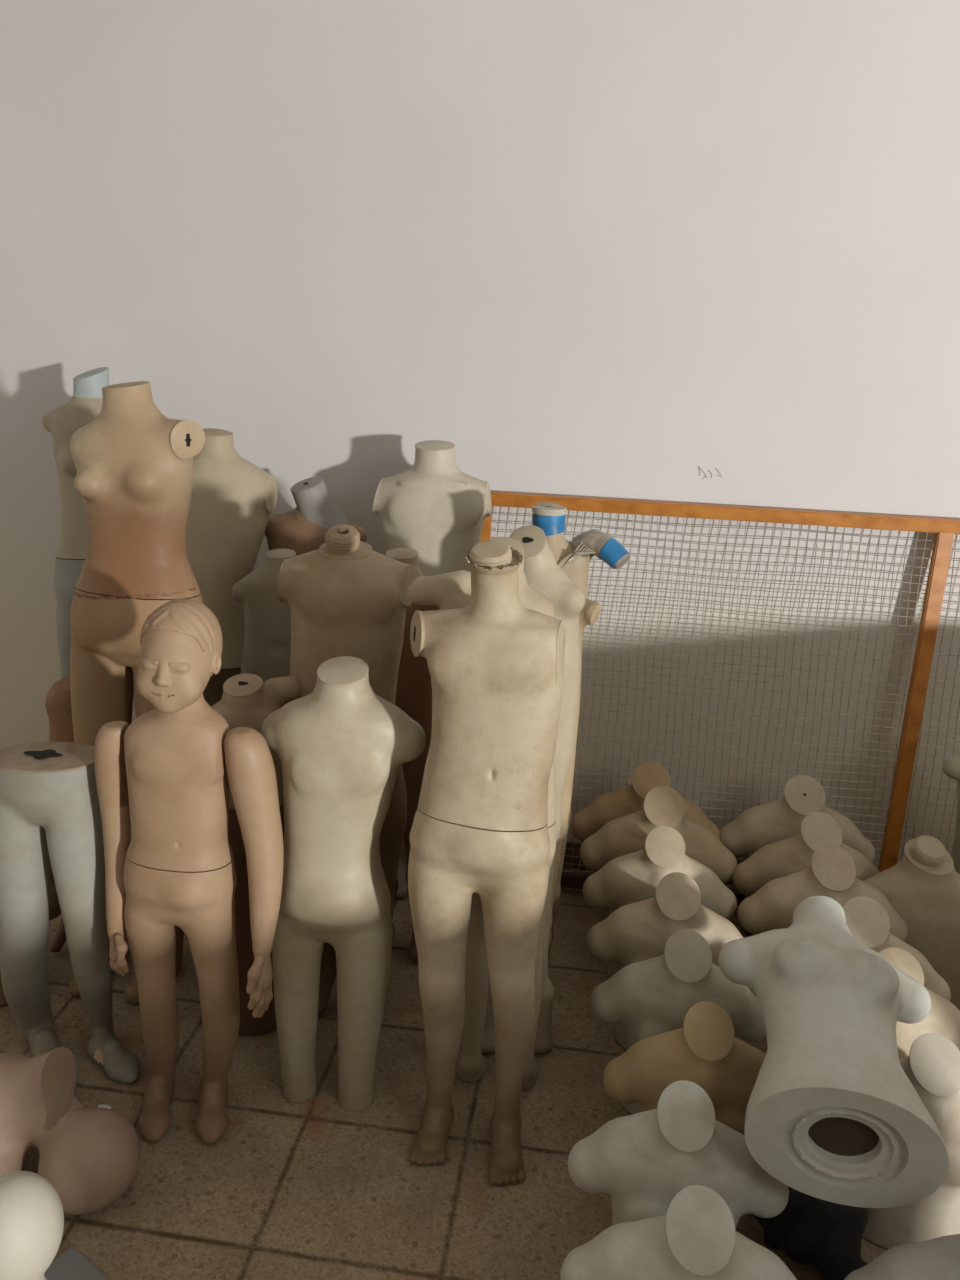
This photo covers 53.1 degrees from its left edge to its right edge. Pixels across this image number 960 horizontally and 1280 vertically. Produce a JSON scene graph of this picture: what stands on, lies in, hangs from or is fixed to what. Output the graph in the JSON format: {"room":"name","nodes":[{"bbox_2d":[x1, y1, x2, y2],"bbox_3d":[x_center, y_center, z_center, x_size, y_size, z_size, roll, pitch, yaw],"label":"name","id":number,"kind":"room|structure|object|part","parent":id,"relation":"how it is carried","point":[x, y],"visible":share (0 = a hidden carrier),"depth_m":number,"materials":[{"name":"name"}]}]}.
{"room":"mannequin storage room","nodes":[
{"label":"mannequin storage room","id":0,"kind":"room"},
{"bbox_2d":[0,867,887,1279],"bbox_3d":[0.215,1.501,0.245,6.600,0.001,5.800,4,16,7],"label":"floor","id":1,"kind":"structure","parent":0,"point":[315,1188],"depth_m":1.87,"materials":[{"name":"tile"}]},
{"bbox_2d":[0,874,60,1005],"bbox_3d":[-1.175,0.628,2.262,0.407,0.448,0.167,4,16,7],"label":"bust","id":2,"kind":"object","parent":1,"relation":"on","point":[54,906],"visible":0.05,"depth_m":2.23,"materials":[{"name":"plastic"}]},
{"bbox_2d":[0,1171,63,1279],"bbox_3d":[-0.784,0.951,1.479,0.289,0.283,0.169,4,16,7],"label":"mannequin","id":3,"kind":"object","parent":1,"relation":"on","point":[31,1208],"visible":1,"depth_m":1.43},
{"bbox_2d":[45,677,73,952],"bbox_3d":[-1.026,0.445,2.402,0.158,0.717,0.118,4,16,7],"label":"mannequin","id":4,"kind":"object","parent":1,"relation":"on","point":[58,698],"visible":0.14,"depth_m":2.31},
{"bbox_2d":[0,742,139,1083],"bbox_3d":[-0.888,0.563,1.995,0.339,0.744,0.212,17,22,42],"label":"mannequin","id":5,"kind":"object","parent":1,"relation":"on","point":[50,814],"visible":0.87,"depth_m":1.90},
{"bbox_3d":[-0.841,0.226,1.858,0.220,0.015,0.136,4,16,7],"label":"hip plate","id":6,"kind":"part","parent":5,"relation":"part of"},
{"bbox_2d":[0,1047,139,1214],"bbox_3d":[-0.858,0.887,1.756,0.480,0.252,0.258,4,16,7],"label":"mannequin","id":7,"kind":"object","parent":1,"relation":"on","point":[90,1156],"visible":0.93,"depth_m":1.72},
{"bbox_2d":[42,367,108,678],"bbox_3d":[-1.093,-0.015,2.695,0.350,1.452,0.198,-2,17,-15],"label":"mannequin","id":8,"kind":"object","parent":1,"relation":"on","point":[85,404],"visible":0.27,"depth_m":2.56},
{"bbox_2d":[44,1246,108,1279],"bbox_3d":[-0.673,1.075,1.571,0.158,0.011,0.112,13,19,33],"label":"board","id":9,"kind":"object","parent":1,"relation":"on","point":[71,1264],"visible":0.85,"depth_m":1.61,"materials":[{"name":"grey"}]},
{"bbox_2d":[97,1104,111,1108],"bbox_3d":[-0.771,0.959,1.968,0.032,0.008,0.018,4,16,7],"label":"chip","id":10,"kind":"object","parent":1,"relation":"on","point":[102,1105],"visible":0.53,"depth_m":1.97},
{"bbox_2d":[69,381,204,1003],"bbox_3d":[-0.783,0.148,2.202,0.337,1.436,0.252,4,16,7],"label":"mannequin","id":11,"kind":"object","parent":1,"relation":"on","point":[133,462],"visible":0.6,"depth_m":2.06},
{"bbox_2d":[169,420,204,458],"bbox_3d":[-0.615,-0.422,2.020,0.008,0.081,0.082,16,21,40],"label":"socket","id":12,"kind":"object","parent":11,"relation":"attached to","point":[186,437],"depth_m":2.01,"materials":[{"name":"plastic"}]},
{"bbox_2d":[94,599,283,1143],"bbox_3d":[-0.552,0.452,1.831,0.367,1.076,0.215,4,16,7],"label":"mannequin","id":13,"kind":"object","parent":1,"relation":"on","point":[164,777],"visible":1,"depth_m":1.77},
{"bbox_3d":[-0.698,0.409,1.833,0.064,0.522,0.120,2,16,-1],"label":"arm","id":14,"kind":"part","parent":13,"relation":"part of","materials":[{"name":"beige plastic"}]},
{"bbox_3d":[-0.411,0.443,1.792,0.097,0.563,0.152,-6,18,-28],"label":"arm","id":15,"kind":"part","parent":13,"relation":"part of","materials":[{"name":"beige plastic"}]},
{"bbox_2d":[186,428,277,706],"bbox_3d":[-0.714,0.089,2.640,0.312,1.308,0.163,4,16,7],"label":"mannequin","id":16,"kind":"object","parent":1,"relation":"on","point":[232,501],"visible":0.3,"depth_m":2.46},
{"bbox_2d":[211,673,300,1035],"bbox_3d":[-0.511,0.487,2.139,0.232,0.843,0.148,2,16,-3],"label":"mannequin","id":17,"kind":"object","parent":1,"relation":"on","point":[246,701],"visible":0.21,"depth_m":2.05},
{"bbox_2d":[232,549,296,705],"bbox_3d":[-0.499,0.288,2.455,0.255,1.044,0.156,4,16,7],"label":"mannequin","id":18,"kind":"object","parent":1,"relation":"on","point":[267,620],"visible":0.16,"depth_m":2.31},
{"bbox_2d":[264,477,366,555],"bbox_3d":[-0.470,0.141,2.704,0.299,1.190,0.158,4,16,7],"label":"mannequin","id":19,"kind":"object","parent":1,"relation":"on","point":[303,529],"visible":0.24,"depth_m":2.52},
{"bbox_2d":[262,656,425,1110],"bbox_3d":[-0.274,0.506,1.889,0.317,0.963,0.180,4,16,7],"label":"mannequin","id":20,"kind":"object","parent":1,"relation":"on","point":[341,746],"visible":0.98,"depth_m":1.81},
{"bbox_2d":[277,524,416,1014],"bbox_3d":[-0.304,0.318,2.176,0.294,1.162,0.193,4,16,7],"label":"mannequin","id":21,"kind":"object","parent":1,"relation":"on","point":[345,597],"visible":0.42,"depth_m":2.01},
{"bbox_3d":[-0.288,-0.206,2.020,0.073,0.068,0.079,4,16,7],"label":"neck knob","id":22,"kind":"part","parent":21,"relation":"part of","materials":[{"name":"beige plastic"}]},
{"bbox_2d":[386,548,439,961],"bbox_3d":[-0.192,0.304,2.408,0.233,1.066,0.143,4,16,7],"label":"mannequin","id":23,"kind":"object","parent":1,"relation":"on","point":[414,686],"visible":0.11,"depth_m":2.32},
{"bbox_2d":[373,440,491,897],"bbox_3d":[-0.147,0.111,2.669,0.313,1.303,0.172,4,16,7],"label":"mannequin","id":24,"kind":"object","parent":1,"relation":"on","point":[435,509],"visible":0.34,"depth_m":2.47},
{"bbox_2d":[407,537,555,1088],"bbox_3d":[-0.003,0.390,1.914,0.311,1.195,0.154,4,16,7],"label":"mannequin","id":25,"kind":"object","parent":1,"relation":"on","point":[451,590],"visible":0.27,"depth_m":1.93},
{"bbox_2d":[408,540,565,1185],"bbox_3d":[-0.010,0.424,1.748,0.274,1.220,0.173,4,16,7],"label":"mannequin","id":26,"kind":"object","parent":1,"relation":"on","point":[496,663],"visible":1,"depth_m":1.65},
{"bbox_2d":[410,610,424,656],"bbox_3d":[-0.108,-0.011,1.646,0.011,0.081,0.086,-2,17,-15],"label":"socket","id":27,"kind":"object","parent":26,"relation":"attached to","point":[417,630],"depth_m":1.62,"materials":[{"name":"beige plastic"}]},
{"bbox_2d":[481,525,584,1053],"bbox_3d":[0.085,0.354,2.054,0.220,1.194,0.129,4,16,7],"label":"mannequin","id":28,"kind":"object","parent":1,"relation":"on","point":[542,572],"visible":0.27,"depth_m":1.93},
{"bbox_2d":[548,599,600,947],"bbox_3d":[0.132,0.368,2.171,0.210,1.091,0.130,4,16,7],"label":"mannequin","id":29,"kind":"object","parent":1,"relation":"on","point":[590,612],"visible":0.08,"depth_m":2.13},
{"bbox_2d":[532,502,629,965],"bbox_3d":[0.197,0.269,2.340,0.251,1.193,0.123,4,16,7],"label":"mannequin","id":30,"kind":"object","parent":1,"relation":"on","point":[573,557],"visible":0.18,"depth_m":2.18},
{"bbox_2d":[571,762,719,918],"bbox_3d":[0.463,0.569,2.695,0.418,0.460,0.172,4,16,7],"label":"bust","id":31,"kind":"object","parent":1,"relation":"on","point":[627,800],"visible":0.29,"depth_m":2.65,"materials":[{"name":"plastic"}]},
{"bbox_2d":[580,786,737,913],"bbox_3d":[0.471,0.613,2.550,0.414,0.456,0.170,4,16,7],"label":"bust","id":32,"kind":"object","parent":1,"relation":"on","point":[663,805],"visible":0.44,"depth_m":2.50,"materials":[{"name":"plastic"}]},
{"bbox_2d":[582,826,736,977],"bbox_3d":[0.446,0.672,2.403,0.383,0.421,0.157,4,16,7],"label":"bust","id":33,"kind":"object","parent":1,"relation":"on","point":[634,877],"visible":0.42,"depth_m":2.35,"materials":[{"name":"plastic"}]},
{"bbox_2d":[587,872,743,1049],"bbox_3d":[0.432,0.734,2.180,0.386,0.424,0.158,5,16,9],"label":"bust","id":34,"kind":"object","parent":1,"relation":"on","point":[639,931],"visible":0.47,"depth_m":2.13,"materials":[{"name":"plastic"}]},
{"bbox_2d":[568,1080,788,1228],"bbox_3d":[0.323,0.915,1.584,0.360,0.396,0.148,4,16,7],"label":"bust","id":35,"kind":"object","parent":1,"relation":"on","point":[642,1160],"visible":0.61,"depth_m":1.53,"materials":[{"name":"plastic"}]},
{"bbox_2d":[560,1185,796,1279],"bbox_3d":[0.297,0.970,1.372,0.369,0.406,0.152,5,16,9],"label":"bust","id":36,"kind":"object","parent":1,"relation":"on","point":[697,1238],"visible":1,"depth_m":1.33,"materials":[{"name":"plastic"}]},
{"bbox_2d":[590,929,766,1114],"bbox_3d":[0.413,0.797,1.988,0.371,0.408,0.152,4,16,7],"label":"bust","id":37,"kind":"object","parent":1,"relation":"on","point":[653,996],"visible":0.44,"depth_m":1.93,"materials":[{"name":"plastic"}]},
{"bbox_2d":[603,1001,765,1134],"bbox_3d":[0.407,0.862,1.787,0.358,0.394,0.147,4,16,5],"label":"bust","id":38,"kind":"object","parent":1,"relation":"on","point":[705,1052],"visible":0.45,"depth_m":1.73,"materials":[{"name":"plastic"}]},
{"bbox_2d":[480,491,959,905],"bbox_3d":[1.066,0.232,2.664,2.215,1.144,0.138,4,16,7],"label":"mesh panel","id":39,"kind":"object","parent":1,"relation":"on","point":[944,529],"visible":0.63,"depth_m":2.65,"materials":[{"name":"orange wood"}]},
{"bbox_3d":[1.036,0.772,2.766,2.215,0.047,0.034,4,16,7],"label":"rail","id":40,"kind":"part","parent":39,"relation":"part of","materials":[{"name":"wood"}]},
{"bbox_3d":[1.097,-0.314,2.562,2.215,0.038,0.033,4,16,7],"label":"rail","id":41,"kind":"part","parent":39,"relation":"part of","materials":[{"name":"orange wood"}]},
{"bbox_2d":[720,775,874,935],"bbox_3d":[0.866,0.600,2.641,0.422,0.464,0.173,4,16,7],"label":"bust","id":42,"kind":"object","parent":1,"relation":"on","point":[759,826],"visible":0.39,"depth_m":2.59,"materials":[{"name":"plastic"}]},
{"bbox_2d":[732,812,879,895],"bbox_3d":[0.853,0.659,2.477,0.400,0.440,0.164,4,16,5],"label":"bust","id":43,"kind":"object","parent":1,"relation":"on","point":[788,856],"visible":0.34,"depth_m":2.43,"materials":[{"name":"plastic"}]},
{"bbox_2d":[751,1186,867,1279],"bbox_3d":[0.575,1.001,1.704,0.215,0.185,0.326,4,16,7],"label":"cloth","id":44,"kind":"object","parent":1,"relation":"on","point":[810,1230],"visible":0.39,"depth_m":1.62,"materials":[{"name":"fabric"}]},
{"bbox_2d":[737,844,907,940],"bbox_3d":[0.822,0.707,2.309,0.399,0.439,0.164,4,16,5],"label":"bust","id":45,"kind":"object","parent":1,"relation":"on","point":[831,873],"visible":0.34,"depth_m":2.26,"materials":[{"name":"plastic"}]},
{"bbox_2d":[843,896,950,1001],"bbox_3d":[0.814,0.770,2.100,0.392,0.431,0.161,7,17,14],"label":"bust","id":46,"kind":"object","parent":1,"relation":"on","point":[867,920],"visible":0.12,"depth_m":2.04,"materials":[{"name":"plastic"}]},
{"bbox_2d":[844,1234,959,1279],"bbox_3d":[0.703,0.986,1.345,0.385,0.423,0.158,4,16,7],"label":"bust","id":47,"kind":"object","parent":1,"relation":"on","point":[938,1258],"visible":1,"depth_m":1.33,"materials":[{"name":"plastic"}]},
{"bbox_2d":[862,1033,959,1248],"bbox_3d":[0.790,0.895,1.722,0.362,0.398,0.148,6,16,11],"label":"bust","id":48,"kind":"object","parent":1,"relation":"on","point":[932,1065],"visible":0.29,"depth_m":1.68,"materials":[{"name":"plastic"}]},
{"bbox_2d":[718,896,948,1207],"bbox_3d":[0.595,0.664,1.638,0.368,0.274,0.461,5,16,10],"label":"female torso","id":49,"kind":"object","parent":48,"relation":"on","point":[834,1114],"visible":1,"depth_m":1.47},
{"bbox_3d":[0.550,0.746,1.456,0.115,0.091,0.002,5,16,10],"label":"shadow plate","id":50,"kind":"part","parent":49,"relation":"part of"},
{"bbox_2d":[864,835,959,1010],"bbox_3d":[1.088,0.696,2.343,0.337,0.463,0.158,4,16,7],"label":"mannequin torso","id":51,"kind":"object","parent":1,"relation":"on","point":[923,888],"visible":0.49,"depth_m":2.27},
{"bbox_3d":[1.067,0.505,2.287,0.077,0.068,0.082,4,16,7],"label":"neck knob","id":52,"kind":"part","parent":51,"relation":"part of","materials":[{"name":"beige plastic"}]},
{"bbox_2d":[878,947,959,1059],"bbox_3d":[0.814,0.823,1.938,0.381,0.419,0.156,6,16,12],"label":"bust","id":53,"kind":"object","parent":1,"relation":"on","point":[943,1018],"visible":0.12,"depth_m":1.86,"materials":[{"name":"plastic"}]},
{"bbox_2d":[943,756,959,873],"bbox_3d":[1.289,0.560,2.446,0.284,0.676,0.152,4,16,7],"label":"mannequin","id":54,"kind":"object","parent":1,"relation":"on","point":[951,766],"visible":0.39,"depth_m":2.42},
{"bbox_2d":[0,0,959,869],"bbox_3d":[0.668,-0.698,2.624,6.600,2.950,0.120,4,16,7],"label":"wall","id":55,"kind":"structure","parent":0,"point":[618,249],"depth_m":2.58,"materials":[{"name":"paint"}]},
{"bbox_2d":[563,842,743,884],"bbox_3d":[0.599,0.696,2.955,6.600,0.085,0.014,4,16,7],"label":"baseboard","id":56,"kind":"structure","parent":55,"relation":"attached to","point":[567,859],"depth_m":2.98,"materials":[{"name":"tile"}]},
{"bbox_2d":[698,466,720,478],"bbox_3d":[0.630,-0.458,2.633,0.069,0.036,0.002,4,16,7],"label":"scribble","id":57,"kind":"object","parent":55,"relation":"attached to","point":[698,466],"visible":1,"depth_m":2.63,"materials":[{"name":"grey paint"}]}
]}

